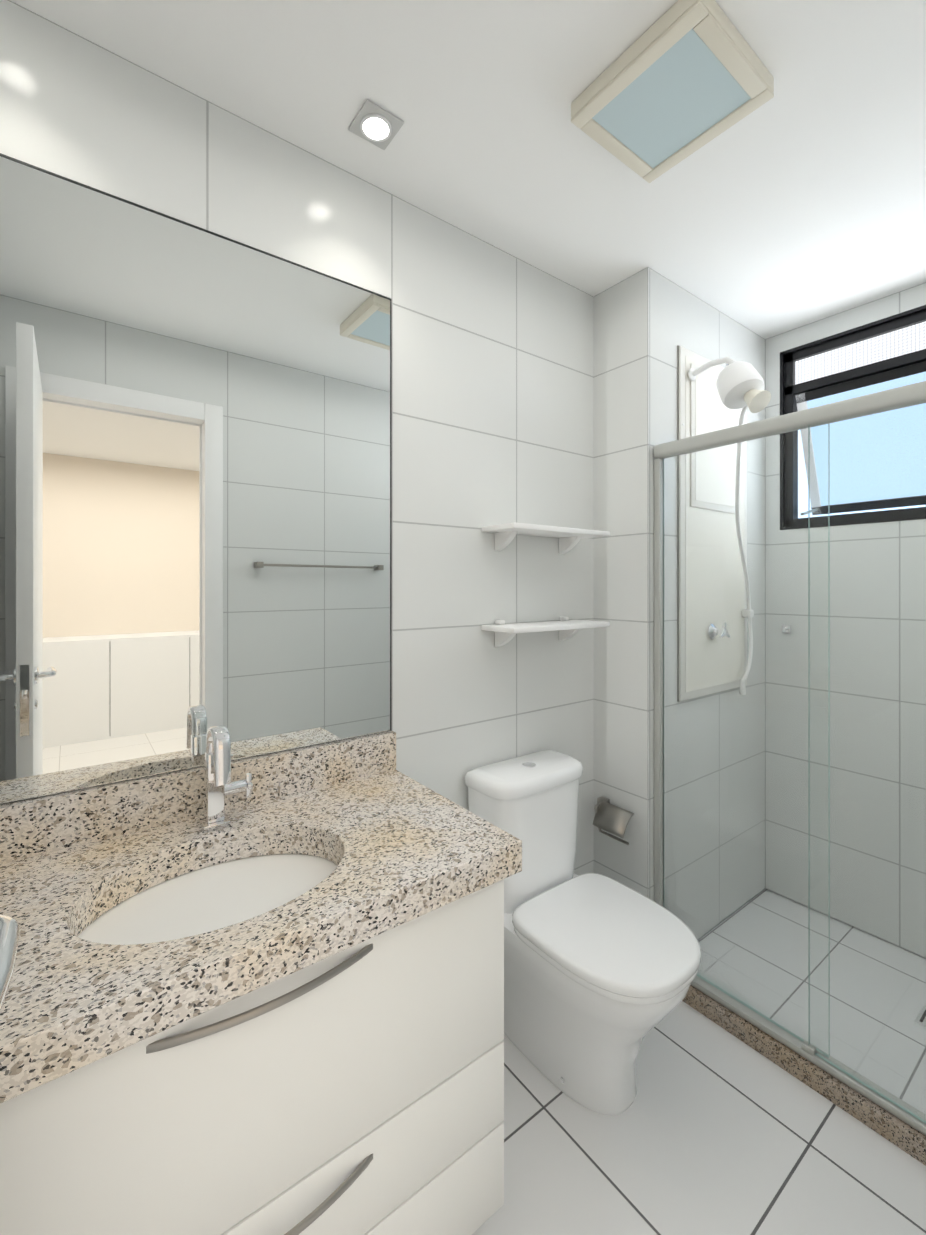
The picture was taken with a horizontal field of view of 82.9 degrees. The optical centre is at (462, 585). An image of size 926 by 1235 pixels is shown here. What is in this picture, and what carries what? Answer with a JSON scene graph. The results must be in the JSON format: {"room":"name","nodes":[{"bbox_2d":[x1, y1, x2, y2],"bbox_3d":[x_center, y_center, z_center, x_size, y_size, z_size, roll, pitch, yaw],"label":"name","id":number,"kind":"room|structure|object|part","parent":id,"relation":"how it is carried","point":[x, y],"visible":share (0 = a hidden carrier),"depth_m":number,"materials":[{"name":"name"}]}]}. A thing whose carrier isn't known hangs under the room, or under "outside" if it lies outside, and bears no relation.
{"room":"bathroom","nodes":[
{"label":"bathroom","id":0,"kind":"room"},
{"bbox_2d":[0,0,593,874],"bbox_3d":[-0.331,0.125,1.404,1.970,2.400,0.100,0,0,-37],"label":"wall","id":1,"kind":"structure","parent":0,"point":[492,384],"depth_m":1.54,"materials":[{"name":"tile"}]},
{"bbox_2d":[0,153,391,803],"bbox_3d":[-0.600,-0.192,1.134,1.009,1.182,0.005,0,0,-37],"label":"mirror","id":2,"kind":"object","parent":1,"relation":"attached to","point":[194,483],"visible":1,"depth_m":1.12,"materials":[{"name":"grey mirror"}]},
{"bbox_2d":[0,731,395,863],"bbox_3d":[-0.593,0.450,1.128,1.014,0.100,0.021,0,0,-37],"label":"backsplash","id":3,"kind":"structure","parent":1,"relation":"attached to","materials":[{"name":"stone"}]},
{"bbox_2d":[481,616,609,646],"bbox_3d":[0.277,0.153,1.701,0.440,0.086,0.149,0,0,-37],"label":"shelf","id":4,"kind":"object","parent":1,"relation":"attached to","point":[566,627],"visible":1,"depth_m":1.65,"materials":[{"name":"white plastic"}]},
{"bbox_2d":[481,522,609,553],"bbox_3d":[0.277,-0.145,1.701,0.440,0.072,0.149,0,0,-37],"label":"shelf","id":5,"kind":"object","parent":1,"relation":"attached to","point":[507,533],"visible":1,"depth_m":1.65,"materials":[{"name":"white plastic"}]},
{"bbox_2d":[10,0,925,338],"bbox_3d":[0.483,-1.100,1.127,2.940,0.050,1.520,0,0,-37],"label":"ceiling","id":6,"kind":"structure","parent":0,"point":[796,200],"depth_m":1.23,"materials":[{"name":"white paint"}]},
{"bbox_2d":[348,99,403,149],"bbox_3d":[-0.203,-1.070,1.225,0.096,0.010,0.096,0,0,-37],"label":"recessed light","id":7,"kind":"object","parent":6,"relation":"in","point":[376,125],"visible":1,"depth_m":1.22,"materials":[{"name":"grey"}]},
{"bbox_2d":[571,0,773,182],"bbox_3d":[0.449,-1.053,1.139,0.300,0.044,0.300,0,0,-37],"label":"ceiling light","id":8,"kind":"object","parent":6,"relation":"attached to","point":[677,82],"visible":1,"depth_m":1.10,"materials":[{"name":"beige"}]},
{"bbox_3d":[0.449,-1.037,1.139,0.234,0.004,0.234,0,0,-37],"label":"glass","id":9,"kind":"part","parent":8,"relation":"part of","materials":[{"name":"blue glass"}]},
{"bbox_2d":[594,267,764,937],"bbox_3d":[0.913,0.125,2.194,0.970,2.400,0.330,0,0,-37],"label":"wall","id":10,"kind":"structure","parent":0,"point":[647,320],"depth_m":1.89,"materials":[{"name":"tile"}]},
{"bbox_2d":[592,796,633,844],"bbox_3d":[0.522,0.821,1.832,0.089,0.098,0.161,0,0,-37],"label":"paper holder","id":11,"kind":"object","parent":10,"relation":"attached to","point":[611,818],"visible":1,"depth_m":1.81,"materials":[{"name":"silver metal"}]},
{"bbox_2d":[677,345,746,701],"bbox_3d":[0.975,-0.220,2.021,0.506,1.276,0.020,0,0,-37],"label":"access panel","id":12,"kind":"object","parent":10,"relation":"attached to","point":[702,408],"visible":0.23,"depth_m":1.97,"materials":[{"name":"white"}]},
{"bbox_2d":[708,622,729,638],"bbox_3d":[0.963,0.172,1.970,0.069,0.066,0.058,0,0,-37],"label":"valve","id":13,"kind":"object","parent":12,"relation":"attached to","point":[713,629],"depth_m":1.97,"materials":[{"name":"silver metal"}]},
{"bbox_2d":[688,357,770,694],"bbox_3d":[1.044,-0.174,1.897,0.493,1.222,0.273,0,0,-37],"label":"shower head","id":14,"kind":"object","parent":12,"relation":"attached to","point":[739,384],"visible":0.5,"depth_m":1.75},
{"bbox_2d":[472,888,925,1234],"bbox_3d":[0.483,1.350,1.127,2.940,0.050,1.520,0,0,-37],"label":"floor","id":15,"kind":"structure","parent":0,"point":[714,1129],"depth_m":1.28,"materials":[{"name":"tile"}]},
{"bbox_2d":[0,725,521,1234],"bbox_3d":[-0.444,0.806,0.929,1.014,1.038,0.517,0,0,-37],"label":"bathroom vanity","id":16,"kind":"object","parent":15,"relation":"on","point":[260,995],"visible":1,"depth_m":0.86,"materials":[{"name":"white paint"}]},
{"bbox_3d":[-0.322,0.736,0.758,0.999,0.347,0.018,0,0,-37],"label":"drawer","id":17,"kind":"part","parent":16,"relation":"part of","materials":[{"name":"white paint"}]},
{"bbox_3d":[-0.274,0.603,0.770,0.332,0.012,0.034,0,0,-37],"label":"handle","id":18,"kind":"part","parent":16,"relation":"part of","materials":[{"name":"silver metal"}]},
{"bbox_2d":[0,769,521,1103],"bbox_3d":[-0.444,0.530,0.929,1.014,0.060,0.517,0,0,-37],"label":"countertop","id":19,"kind":"structure","parent":16,"relation":"on","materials":[{"name":"stone"}]},
{"bbox_2d":[199,725,252,831],"bbox_3d":[-0.484,0.393,1.089,0.100,0.212,0.103,0,0,-37],"label":"faucet","id":20,"kind":"object","parent":19,"relation":"on","point":[218,784],"depth_m":1.08,"materials":[{"name":"silver metal"}]},
{"bbox_3d":[-0.274,0.953,0.770,0.332,0.012,0.034,0,0,-37],"label":"handle","id":21,"kind":"part","parent":16,"relation":"part of","materials":[{"name":"silver metal"}]},
{"bbox_3d":[-0.322,0.993,0.758,0.999,0.158,0.018,0,0,-37],"label":"drawer","id":22,"kind":"part","parent":16,"relation":"part of","materials":[{"name":"white paint"}]},
{"bbox_3d":[-0.322,1.158,0.757,0.999,0.164,0.018,0,0,-37],"label":"drawer","id":23,"kind":"part","parent":16,"relation":"part of","materials":[{"name":"white paint"}]},
{"bbox_2d":[465,750,700,1115],"bbox_3d":[0.329,0.938,1.448,0.382,0.774,0.611,0,0,-37],"label":"toilet","id":24,"kind":"object","parent":15,"relation":"on","point":[600,972],"visible":0.96,"depth_m":1.37,"materials":[{"name":"white ceramic"}]},
{"bbox_3d":[0.202,0.766,1.618,0.356,0.333,0.180,0,0,-37],"label":"tank","id":25,"kind":"part","parent":24,"relation":"part of","materials":[{"name":"white ceramic"}]},
{"bbox_3d":[0.335,1.129,1.441,0.368,0.392,0.570,0,0,-37],"label":"bowl","id":26,"kind":"part","parent":24,"relation":"part of","materials":[{"name":"white ceramic"}]},
{"bbox_3d":[0.385,0.924,1.375,0.376,0.016,0.418,0,0,-37],"label":"seat","id":27,"kind":"part","parent":24,"relation":"part of","materials":[{"name":"white plastic"}]},
{"bbox_3d":[0.385,0.901,1.375,0.382,0.026,0.426,0,0,-37],"label":"lid","id":28,"kind":"part","parent":24,"relation":"part of","materials":[{"name":"white ceramic"}]},
{"bbox_2d":[682,985,925,1165],"bbox_3d":[0.986,1.303,1.361,0.085,0.052,1.088,0,0,-37],"label":"sill","id":29,"kind":"structure","parent":15,"relation":"on","point":[897,1132],"depth_m":1.38,"materials":[{"name":"stone"}]},
{"bbox_2d":[653,381,925,1135],"bbox_3d":[0.986,0.401,1.361,0.048,1.752,1.086,0,0,-37],"label":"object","id":30,"kind":"object","parent":29,"relation":"on","point":[712,980],"visible":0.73,"depth_m":1.48,"materials":[{"name":"clear glass"}]},
{"bbox_2d":[914,1006,925,1027],"bbox_3d":[1.441,1.327,1.583,0.100,0.003,0.100,0,0,-37],"label":"drain","id":31,"kind":"object","parent":15,"relation":"in","point":[920,1020],"depth_m":1.60,"materials":[{"name":"silver metal"}]},
{"bbox_2d":[765,282,925,957],"bbox_3d":[1.718,0.125,1.848,0.100,2.400,1.190,0,0,-37],"label":"wall","id":32,"kind":"structure","parent":0,"point":[887,306],"depth_m":2.04,"materials":[{"name":"tile"}]},
{"bbox_2d":[782,625,790,632],"bbox_3d":[1.361,0.185,2.211,0.033,0.030,0.030,0,0,-37],"label":"hook","id":33,"kind":"object","parent":32,"relation":"attached to","point":[787,628],"depth_m":2.21,"materials":[{"name":"silver metal"}]},
{"bbox_2d":[780,305,925,529],"bbox_3d":[1.622,-0.615,1.945,0.323,0.737,0.800,-24,14,-34],"label":"window","id":34,"kind":"structure","parent":32,"relation":"in","point":[895,378],"depth_m":2.09,"materials":[{"name":"grey"}]},
{"bbox_2d":[780,352,784,529],"bbox_3d":[1.365,-0.615,2.245,0.017,0.760,0.012,0,0,-37],"label":"window frame","id":35,"kind":"object","parent":34,"relation":"attached to","point":[782,412],"visible":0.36,"depth_m":2.24,"materials":[{"name":"black metal"}]},
{"bbox_2d":[801,508,817,514],"bbox_3d":[1.509,-0.320,2.275,0.192,0.052,0.012,0,0,-37],"label":"stay","id":36,"kind":"object","parent":34,"relation":"attached to","point":[811,511],"depth_m":2.26,"materials":[{"name":"silver metal"}]},
{"bbox_3d":[1.602,-0.241,1.930,0.017,0.012,0.800,0,0,-37],"label":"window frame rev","id":37,"kind":"part","parent":34,"relation":"part of","materials":[{"name":"black metal"}]},
{"bbox_3d":[1.602,-0.989,1.930,0.017,0.012,0.800,0,0,-37],"label":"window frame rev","id":38,"kind":"part","parent":34,"relation":"part of","materials":[{"name":"black metal"}]},
{"bbox_3d":[1.629,-0.827,1.950,0.050,0.035,0.800,0,0,-37],"label":"window frame","id":39,"kind":"part","parent":34,"relation":"part of","materials":[{"name":"black metal"}]},
{"bbox_3d":[1.629,-0.972,1.950,0.050,0.045,0.800,0,0,-37],"label":"window frame","id":40,"kind":"part","parent":34,"relation":"part of","materials":[{"name":"black metal"}]},
{"bbox_3d":[1.627,-0.897,1.948,0.005,0.105,0.710,0,0,-37],"label":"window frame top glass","id":41,"kind":"part","parent":34,"relation":"part of","materials":[{"name":"white glass"}]},
{"label":"outside","id":42,"kind":"structure","parent":0,"visible":0},
{"bbox_2d":[798,430,925,517],"bbox_3d":[2.592,-0.675,2.598,0.001,6.000,4.500,0,0,-37],"label":"sky","id":43,"kind":"structure","parent":42,"point":[804,491],"depth_m":3.25,"materials":[{"name":"white"}]},
{"bbox_3d":[-0.388,0.265,0.390,0.009,0.052,0.052,0,0,-37],"label":"rose","id":44,"kind":"object","parent":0,"visible":0},
{"bbox_2d":[0,915,19,1012],"bbox_3d":[-0.331,0.266,0.356,0.042,0.022,0.140,0,0,-37],"label":"door lever","id":45,"kind":"object","parent":44,"relation":"attached to","point":[9,932],"visible":1,"depth_m":0.37,"materials":[{"name":"silver metal"}]}
]}

